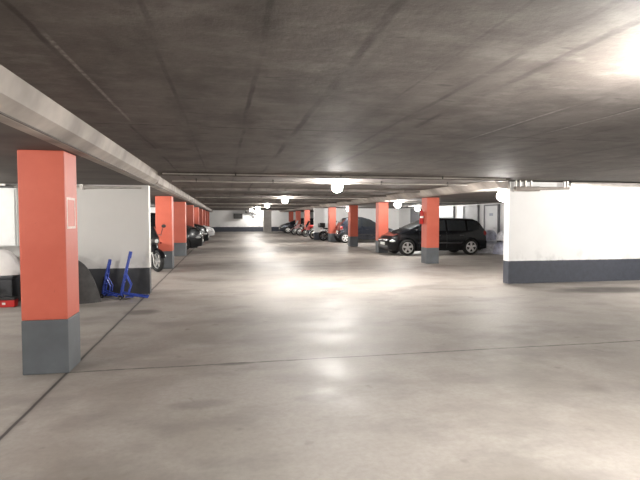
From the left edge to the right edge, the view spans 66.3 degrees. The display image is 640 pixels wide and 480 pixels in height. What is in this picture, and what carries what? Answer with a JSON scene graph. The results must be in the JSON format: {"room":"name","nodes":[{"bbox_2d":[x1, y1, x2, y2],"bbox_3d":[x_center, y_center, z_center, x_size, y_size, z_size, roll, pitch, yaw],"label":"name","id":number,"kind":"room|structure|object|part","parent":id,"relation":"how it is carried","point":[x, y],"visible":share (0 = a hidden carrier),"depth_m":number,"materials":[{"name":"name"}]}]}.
{"room":"parking garage","nodes":[
{"label":"parking garage","id":0,"kind":"room"},
{"bbox_2d":[0,184,151,293],"bbox_3d":[-6.197,0.017,9.209,5.730,2.140,0.220,0,3,-11],"label":"wall","id":1,"kind":"structure","parent":0,"point":[111,223],"depth_m":9.52,"materials":[{"name":"white paint"}]},
{"bbox_2d":[0,186,19,245],"bbox_3d":[-6.303,-0.428,8.919,1.500,1.095,0.270,0,3,-11],"label":"wall","id":2,"kind":"structure","parent":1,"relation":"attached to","point":[9,210],"depth_m":8.93,"materials":[{"name":"white paint"}]},
{"bbox_2d":[6,184,141,189],"bbox_3d":[-6.170,-0.992,8.997,5.520,0.105,0.118,0,3,-11],"label":"pipe","id":3,"kind":"object","parent":1,"relation":"attached to","point":[82,186],"visible":0.58,"depth_m":9.36,"materials":[{"name":"white metal"}]},
{"bbox_2d":[150,177,212,211],"bbox_3d":[-7.507,-2.149,31.412,0.190,0.205,44.340,0,3,-11],"label":"beam","id":4,"kind":"structure","parent":1,"relation":"attached to","point":[162,183],"depth_m":13.62,"materials":[{"name":"concrete"}]},
{"bbox_2d":[0,111,209,211],"bbox_3d":[-8.803,-1.770,22.939,5.860,0.199,60.500,0,3,-11],"label":"ceiling","id":5,"kind":"structure","parent":0,"point":[88,172],"depth_m":5.98,"materials":[{"name":"concrete"}]},
{"bbox_2d":[0,64,160,184],"bbox_3d":[-1.681,-0.813,1.651,0.260,0.203,15.950,0,3,-11],"label":"beam","id":6,"kind":"structure","parent":5,"relation":"attached to","point":[20,100],"depth_m":3.84,"materials":[{"name":"concrete"}]},
{"bbox_2d":[150,207,154,212],"bbox_3d":[-10.550,-0.881,29.217,4.800,2.140,0.200,0,3,-11],"label":"wall","id":7,"kind":"structure","parent":0,"point":[152,209],"depth_m":29.19,"materials":[{"name":"white paint"}]},
{"bbox_2d":[209,210,313,231],"bbox_3d":[-6.799,-2.106,54.258,21.700,2.340,0.200,0,3,-11],"label":"wall","id":8,"kind":"structure","parent":0,"point":[219,220],"depth_m":53.88,"materials":[{"name":"white paint"}]},
{"bbox_2d":[234,214,242,218],"bbox_3d":[-8.949,-2.602,53.503,0.960,0.560,0.420,0,3,-11],"label":"box","id":9,"kind":"object","parent":8,"relation":"attached to","point":[236,216],"visible":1,"depth_m":53.32,"materials":[{"name":"metal"}]},
{"bbox_2d":[0,231,639,479],"bbox_3d":[-1.028,0.499,24.549,22.100,0.200,60.900,0,3,-11],"label":"floor","id":10,"kind":"structure","parent":0,"point":[275,355],"depth_m":4.67,"materials":[{"name":"concrete"}]},
{"bbox_2d":[0,294,18,306],"bbox_3d":[-5.304,1.025,8.296,0.310,0.208,0.170,0,3,-11],"label":"box","id":11,"kind":"object","parent":10,"relation":"on","point":[12,301],"visible":1,"depth_m":8.23,"materials":[{"name":"red plastic"}]},
{"bbox_3d":[-5.304,0.989,8.294,0.310,0.039,0.170,0,3,-11],"label":"lid","id":12,"kind":"part","parent":11,"relation":"part of","materials":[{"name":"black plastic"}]},
{"bbox_2d":[0,275,20,301],"bbox_3d":[-6.140,0.861,8.688,1.530,0.500,0.740,0,3,-11],"label":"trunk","id":13,"kind":"object","parent":10,"relation":"on","point":[9,284],"visible":0.4,"depth_m":8.50,"materials":[{"name":"black metal"}]},
{"bbox_2d":[0,249,19,275],"bbox_3d":[-5.910,0.370,8.689,1.220,0.482,0.622,0,3,-11],"label":"sheet","id":14,"kind":"object","parent":13,"relation":"on","point":[9,263],"visible":0.85,"depth_m":8.60,"materials":[{"name":"white fabric"}]},
{"bbox_3d":[-6.142,0.641,8.687,1.530,0.060,0.720,0,3,-11],"label":"lid","id":15,"kind":"part","parent":13,"relation":"part of","materials":[{"name":"black plastic"}]},
{"bbox_2d":[17,150,80,374],"bbox_3d":[-2.670,0.212,4.855,0.412,2.140,0.404,0,3,-11],"label":"concrete pillar","id":16,"kind":"structure","parent":10,"relation":"on","point":[47,184],"depth_m":4.67,"materials":[{"name":"orange paint"}]},
{"bbox_2d":[78,260,100,303],"bbox_3d":[-4.548,0.638,8.672,1.275,0.947,0.606,0,3,-11],"label":"pile","id":17,"kind":"object","parent":10,"relation":"on","point":[88,290],"visible":0.18,"depth_m":8.64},
{"bbox_2d":[100,259,119,297],"bbox_3d":[-3.978,0.721,9.281,0.324,0.725,0.238,0,3,-5],"label":"stand","id":18,"kind":"object","parent":10,"relation":"on","point":[106,277],"visible":0.97,"depth_m":9.22,"materials":[{"name":"metal"}]},
{"bbox_2d":[118,251,148,299],"bbox_3d":[-3.467,0.648,9.112,0.522,0.885,0.238,-1,3,-13],"label":"stand","id":19,"kind":"object","parent":10,"relation":"on","point":[122,292],"visible":1,"depth_m":9.04,"materials":[{"name":"metal"}]},
{"bbox_2d":[151,224,165,271],"bbox_3d":[-5.101,0.213,13.973,2.005,1.320,0.945,1,3,24],"label":"motorcycle","id":20,"kind":"object","parent":10,"relation":"on","point":[159,260],"visible":0.36,"depth_m":13.60,"materials":[{"name":"metal"}]},
{"bbox_2d":[155,196,173,268],"bbox_3d":[-4.635,-0.227,14.640,0.469,2.140,0.504,0,3,-11],"label":"concrete pillar","id":21,"kind":"structure","parent":10,"relation":"on","point":[164,214],"depth_m":14.40,"materials":[{"name":"orange paint"}]},
{"bbox_2d":[150,213,203,249],"bbox_3d":[-7.397,-0.360,21.950,4.210,1.750,2.057,0,3,-11],"label":"parked car","id":22,"kind":"object","parent":10,"relation":"on","point":[194,235],"visible":0.2,"depth_m":21.55,"materials":[{"name":"black paint"}]},
{"bbox_2d":[173,202,186,255],"bbox_3d":[-5.586,-0.447,19.544,0.469,2.140,0.504,0,3,-11],"label":"concrete pillar","id":23,"kind":"structure","parent":10,"relation":"on","point":[179,208],"depth_m":19.31,"materials":[{"name":"orange paint"}]},
{"bbox_2d":[186,205,193,226],"bbox_3d":[-6.537,-0.667,24.448,0.469,2.140,0.504,0,3,-11],"label":"concrete pillar","id":24,"kind":"structure","parent":10,"relation":"on","point":[189,208],"depth_m":24.19,"materials":[{"name":"orange paint"}]},
{"bbox_2d":[194,207,198,223],"bbox_3d":[-7.487,-0.887,29.352,0.469,2.140,0.504,0,3,-11],"label":"concrete pillar","id":25,"kind":"structure","parent":10,"relation":"on","point":[196,209],"depth_m":29.10,"materials":[{"name":"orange paint"}]},
{"bbox_2d":[199,209,202,225],"bbox_3d":[-8.438,-1.108,34.256,0.469,2.140,0.504,0,3,-11],"label":"concrete pillar","id":26,"kind":"structure","parent":10,"relation":"on","point":[200,210],"depth_m":34.02,"materials":[{"name":"orange paint"}]},
{"bbox_2d":[194,223,208,241],"bbox_3d":[-8.241,-0.579,26.823,4.210,1.750,1.997,0,3,-11],"label":"parked car","id":27,"kind":"object","parent":10,"relation":"on","point":[205,233],"visible":0.13,"depth_m":26.52,"materials":[{"name":"black paint"}]},
{"bbox_2d":[203,210,205,224],"bbox_3d":[-9.389,-1.328,39.159,0.469,2.140,0.504,0,3,-11],"label":"concrete pillar","id":28,"kind":"structure","parent":10,"relation":"on","point":[204,212],"depth_m":38.93,"materials":[{"name":"orange paint"}]},
{"bbox_2d":[205,211,207,225],"bbox_3d":[-10.339,-1.548,44.063,0.469,2.140,0.504,0,3,-11],"label":"concrete pillar","id":29,"kind":"structure","parent":10,"relation":"on","point":[205,211],"depth_m":43.85,"materials":[{"name":"orange paint"}]},
{"bbox_2d":[203,225,214,235],"bbox_3d":[-9.507,-0.880,35.435,3.700,1.580,1.997,0,3,-11],"label":"parked car","id":30,"kind":"object","parent":10,"relation":"on","point":[210,230],"visible":0.16,"depth_m":35.06,"materials":[{"name":"white paint"}]},
{"bbox_2d":[263,210,271,231],"bbox_3d":[-5.629,-2.020,52.347,0.854,2.340,0.624,0,3,-11],"label":"concrete pillar","id":31,"kind":"structure","parent":10,"relation":"on","point":[266,213],"depth_m":52.06,"materials":[{"name":"grey paint"}]},
{"bbox_2d":[289,211,292,232],"bbox_3d":[-2.987,-1.854,50.547,0.434,2.170,0.454,0,3,-11],"label":"concrete pillar","id":32,"kind":"structure","parent":10,"relation":"on","point":[290,212],"depth_m":50.30,"materials":[{"name":"orange paint"}]},
{"bbox_2d":[279,218,313,232],"bbox_3d":[-1.928,-1.448,48.910,4.310,1.505,2.057,0,3,-11],"label":"parked car","id":33,"kind":"object","parent":10,"relation":"on","point":[283,227],"visible":0.44,"depth_m":47.93,"materials":[{"name":"blue paint"}]},
{"bbox_2d":[296,211,300,233],"bbox_3d":[-2.037,-1.634,45.644,0.434,2.170,0.454,0,3,-11],"label":"concrete pillar","id":34,"kind":"structure","parent":10,"relation":"on","point":[298,213],"depth_m":45.41,"materials":[{"name":"orange paint"}]},
{"bbox_2d":[296,221,303,235],"bbox_3d":[-1.102,-1.048,42.058,2.005,1.320,0.945,-1,3,-24],"label":"motorcycle","id":35,"kind":"object","parent":10,"relation":"on","point":[300,225],"visible":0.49,"depth_m":41.83,"materials":[{"name":"metal"}]},
{"bbox_2d":[291,220,310,234],"bbox_3d":[-1.657,-1.125,43.775,2.005,1.320,0.945,-2,3,-34],"label":"motorcycle","id":36,"kind":"object","parent":10,"relation":"on","point":[296,223],"visible":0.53,"depth_m":43.43,"materials":[{"name":"metal"}]},
{"bbox_2d":[304,210,309,235],"bbox_3d":[-1.086,-1.414,40.740,0.434,2.170,0.454,0,3,-11],"label":"concrete pillar","id":37,"kind":"structure","parent":10,"relation":"on","point":[306,212],"depth_m":40.51,"materials":[{"name":"orange paint"}]},
{"bbox_2d":[301,220,313,236],"bbox_3d":[-0.546,-0.915,39.107,2.005,1.320,0.945,-2,3,-33],"label":"motorcycle","id":38,"kind":"object","parent":10,"relation":"on","point":[307,225],"visible":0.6,"depth_m":38.79,"materials":[{"name":"metal"}]},
{"bbox_2d":[309,226,313,238],"bbox_3d":[0.131,-0.733,35.063,2.005,1.320,0.945,-2,3,-36],"label":"motorcycle","id":39,"kind":"object","parent":10,"relation":"on","point":[311,231],"visible":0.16,"depth_m":34.68,"materials":[{"name":"metal"}]},
{"bbox_2d":[318,221,336,240],"bbox_3d":[0.894,-0.619,32.520,2.086,1.320,0.988,-1,3,-19],"label":"motorcycle","id":40,"kind":"object","parent":10,"relation":"on","point":[325,234],"visible":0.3,"depth_m":32.20,"materials":[{"name":"metal"}]},
{"bbox_2d":[328,207,335,241],"bbox_3d":[0.759,-0.987,31.226,0.434,2.170,0.454,0,3,-11],"label":"concrete pillar","id":41,"kind":"structure","parent":10,"relation":"on","point":[331,210],"depth_m":31.01,"materials":[{"name":"orange paint"}]},
{"bbox_2d":[348,205,357,245],"bbox_3d":[1.757,-0.755,26.077,0.434,2.170,0.454,0,3,-11],"label":"concrete pillar","id":42,"kind":"structure","parent":10,"relation":"on","point":[352,209],"depth_m":25.86,"materials":[{"name":"orange paint"}]},
{"bbox_2d":[334,217,392,242],"bbox_3d":[2.789,-0.656,30.437,3.700,1.580,1.997,0,3,-11],"label":"hatchback car","id":43,"kind":"object","parent":10,"relation":"on","point":[366,227],"visible":0.54,"depth_m":29.65,"materials":[{"name":"blue paint"}]},
{"bbox_2d":[376,202,387,252],"bbox_3d":[2.689,-0.540,21.272,0.434,2.170,0.454,0,3,-11],"label":"concrete pillar","id":44,"kind":"structure","parent":10,"relation":"on","point":[381,207],"depth_m":21.05,"materials":[{"name":"orange paint"}]},
{"bbox_2d":[421,197,438,263],"bbox_3d":[3.659,-0.315,16.270,0.434,2.170,0.454,0,3,-11],"label":"concrete pillar","id":45,"kind":"structure","parent":10,"relation":"on","point":[430,205],"depth_m":16.06,"materials":[{"name":"orange paint"}]},
{"bbox_2d":[419,208,423,223],"bbox_3d":[3.355,-0.789,16.235,0.182,0.520,0.142,0,3,-11],"label":"fire extinguisher","id":46,"kind":"object","parent":45,"relation":"attached to","point":[421,213],"visible":1,"depth_m":16.18,"materials":[{"name":"red metal"}]},
{"bbox_2d":[378,218,486,255],"bbox_3d":[4.664,-0.169,20.422,4.310,1.505,2.057,0,3,-11],"label":"minivan","id":47,"kind":"object","parent":10,"relation":"on","point":[455,234],"visible":0.89,"depth_m":19.75,"materials":[{"name":"black paint"}]},
{"bbox_2d":[476,241,496,253],"bbox_3d":[7.239,0.299,21.126,1.082,0.507,0.870,0,3,-11],"label":"plastic bag","id":48,"kind":"object","parent":10,"relation":"on","point":[490,244],"visible":0.41,"depth_m":20.81,"materials":[{"name":"grey plastic"}]},
{"bbox_2d":[486,230,496,240],"bbox_3d":[7.255,-0.213,21.129,0.852,0.441,0.734,0,3,-11],"label":"plastic bag","id":49,"kind":"object","parent":48,"relation":"on","point":[491,235],"visible":0.54,"depth_m":20.81,"materials":[{"name":"grey plastic"}]},
{"bbox_2d":[492,241,503,254],"bbox_3d":[7.721,0.311,20.419,1.019,0.547,0.741,0,3,-11],"label":"plastic bag","id":50,"kind":"object","parent":10,"relation":"on","point":[498,248],"visible":0.44,"depth_m":20.23,"materials":[{"name":"white plastic"}]},
{"bbox_2d":[496,231,503,240],"bbox_3d":[7.688,-0.186,20.407,0.728,0.411,0.608,0,3,-11],"label":"plastic bag","id":51,"kind":"object","parent":50,"relation":"on","point":[500,236],"visible":0.38,"depth_m":20.23,"materials":[{"name":"white plastic"}]},
{"bbox_2d":[0,0,639,179],"bbox_3d":[3.287,-1.089,2.179,22.100,0.300,15.520,0,3,-11],"label":"ceiling","id":52,"kind":"structure","parent":0,"point":[445,88],"depth_m":2.95,"materials":[{"name":"concrete"}]},
{"bbox_2d":[162,173,505,179],"bbox_3d":[0.499,-1.237,9.473,6.800,0.058,0.024,0,3,-11],"label":"cable conduit","id":53,"kind":"object","parent":52,"relation":"attached to","point":[235,174],"visible":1,"depth_m":9.40,"materials":[{"name":"metal"}]},
{"bbox_2d":[314,208,398,239],"bbox_3d":[2.555,-1.111,33.991,6.050,2.170,0.200,0,3,-11],"label":"wall","id":54,"kind":"structure","parent":0,"point":[320,214],"depth_m":33.69,"materials":[{"name":"white paint"}]},
{"bbox_2d":[279,181,507,211],"bbox_3d":[-0.203,-2.221,32.743,0.360,0.180,44.500,0,3,-11],"label":"beam","id":55,"kind":"structure","parent":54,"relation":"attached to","point":[486,185],"depth_m":14.50,"materials":[{"name":"concrete"}]},
{"bbox_2d":[158,172,639,209],"bbox_3d":[-2.505,-2.403,32.054,22.100,0.355,45.360,0,3,-11],"label":"ceiling","id":56,"kind":"structure","parent":0,"point":[273,193],"depth_m":13.24,"materials":[{"name":"concrete"}]},
{"bbox_2d":[204,203,325,204],"bbox_3d":[-3.009,-2.046,27.568,6.800,0.087,0.040,0,3,-11],"label":"cable conduit","id":57,"kind":"object","parent":56,"relation":"attached to","point":[204,203],"visible":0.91,"depth_m":27.27,"materials":[{"name":"metal"}]},
{"bbox_2d":[196,196,366,198],"bbox_3d":[-1.431,-1.683,19.427,6.800,0.083,0.032,0,3,-11],"label":"cable conduit","id":58,"kind":"object","parent":56,"relation":"attached to","point":[219,196],"visible":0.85,"depth_m":19.50,"materials":[{"name":"metal"}]},
{"bbox_2d":[262,207,302,207],"bbox_3d":[-4.587,-2.409,35.708,6.800,0.091,0.048,0,3,-11],"label":"cable conduit","id":59,"kind":"object","parent":56,"relation":"attached to","point":[262,207],"visible":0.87,"depth_m":36.06,"materials":[{"name":"metal"}]},
{"bbox_2d":[282,196,287,202],"bbox_3d":[-1.392,-1.589,19.439,0.250,0.270,0.244,0,3,-11],"label":"ceiling lamp","id":60,"kind":"object","parent":56,"relation":"hanging from","point":[284,200],"visible":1,"depth_m":19.36,"materials":[{"name":"white"}]},
{"bbox_2d":[172,178,466,185],"bbox_3d":[0.185,-1.309,11.091,6.800,0.081,0.028,0,3,-11],"label":"cable conduit","id":61,"kind":"object","parent":56,"relation":"attached to","point":[380,183],"visible":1,"depth_m":11.03,"materials":[{"name":"metal"}]},
{"bbox_2d":[332,180,342,191],"bbox_3d":[0.392,-1.216,11.135,0.250,0.270,0.244,0,3,-11],"label":"ceiling lamp","id":62,"kind":"object","parent":56,"relation":"hanging from","point":[337,186],"visible":1,"depth_m":11.05,"materials":[{"name":"white"}]},
{"bbox_2d":[514,180,569,190],"bbox_3d":[5.033,-1.218,11.097,1.361,0.241,0.112,0,3,-11],"label":"pipe","id":63,"kind":"object","parent":56,"relation":"attached to","point":[516,188],"visible":1,"depth_m":11.02,"materials":[{"name":"metal"}]},
{"bbox_2d":[287,181,570,211],"bbox_3d":[3.959,-2.267,33.660,8.400,0.169,44.280,0,3,-11],"label":"ceiling","id":64,"kind":"structure","parent":0,"point":[490,195],"depth_m":18.78,"materials":[{"name":"concrete"}]},
{"bbox_2d":[394,201,400,207],"bbox_3d":[3.029,-1.395,19.133,0.250,0.270,0.244,0,3,-11],"label":"ceiling lamp","id":65,"kind":"object","parent":64,"relation":"hanging from","point":[397,204],"visible":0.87,"depth_m":19.05,"materials":[{"name":"white"}]},
{"bbox_2d":[400,201,503,202],"bbox_3d":[5.631,-1.516,19.631,5.260,0.072,0.032,0,3,-11],"label":"cable conduit","id":66,"kind":"object","parent":64,"relation":"attached to","point":[477,201],"visible":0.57,"depth_m":19.62,"materials":[{"name":"metal"}]},
{"bbox_2d":[497,189,503,200],"bbox_3d":[4.323,-1.057,11.619,0.250,0.270,0.244,0,3,-11],"label":"ceiling lamp","id":67,"kind":"object","parent":64,"relation":"hanging from","point":[500,196],"visible":0.63,"depth_m":11.55,"materials":[{"name":"white"}]},
{"bbox_2d":[399,203,503,241],"bbox_3d":[5.716,-1.116,34.104,0.200,2.170,44.180,0,3,-11],"label":"wall","id":68,"kind":"structure","parent":0,"point":[404,213],"depth_m":25.53,"materials":[{"name":"white paint"}]},
{"bbox_2d":[410,208,419,222],"bbox_3d":[6.088,-0.966,31.317,0.131,2.120,1.540,0,3,-11],"label":"door","id":69,"kind":"structure","parent":68,"relation":"in","point":[414,215],"depth_m":31.54,"materials":[{"name":"grey paint"}]},
{"bbox_2d":[439,206,454,217],"bbox_3d":[6.915,-0.774,27.051,0.131,2.120,2.040,0,3,-11],"label":"wall","id":70,"kind":"structure","parent":68,"relation":"in","point":[444,212],"depth_m":26.76,"materials":[{"name":"white paint"}]},
{"bbox_2d":[463,205,479,221],"bbox_3d":[7.453,-0.650,24.280,0.131,2.120,1.490,0,3,-11],"label":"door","id":71,"kind":"structure","parent":68,"relation":"in","point":[471,211],"depth_m":24.11,"materials":[{"name":"grey paint"}]},
{"bbox_2d":[483,204,499,241],"bbox_3d":[7.819,-0.565,22.392,0.131,2.120,1.240,0,3,-11],"label":"door","id":72,"kind":"structure","parent":68,"relation":"in","point":[491,221],"depth_m":22.26,"materials":[{"name":"paint"}]},
{"bbox_2d":[503,182,639,283],"bbox_3d":[8.284,-0.199,12.007,8.170,2.320,0.220,0,3,-11],"label":"wall","id":73,"kind":"structure","parent":0,"point":[578,233],"depth_m":11.43,"materials":[{"name":"white paint"}]},
{"bbox_2d":[568,182,639,186],"bbox_3d":[8.942,-1.317,11.899,6.500,0.084,0.144,0,3,-11],"label":"wall rail","id":74,"kind":"object","parent":73,"relation":"attached to","point":[602,184],"visible":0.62,"depth_m":11.42,"materials":[{"name":"white metal"}]},
{"bbox_3d":[8.938,-1.301,11.916,6.500,0.050,0.110,0,3,-11],"label":"rail","id":75,"kind":"part","parent":74,"relation":"part of","materials":[{"name":"white metal"}]}
]}

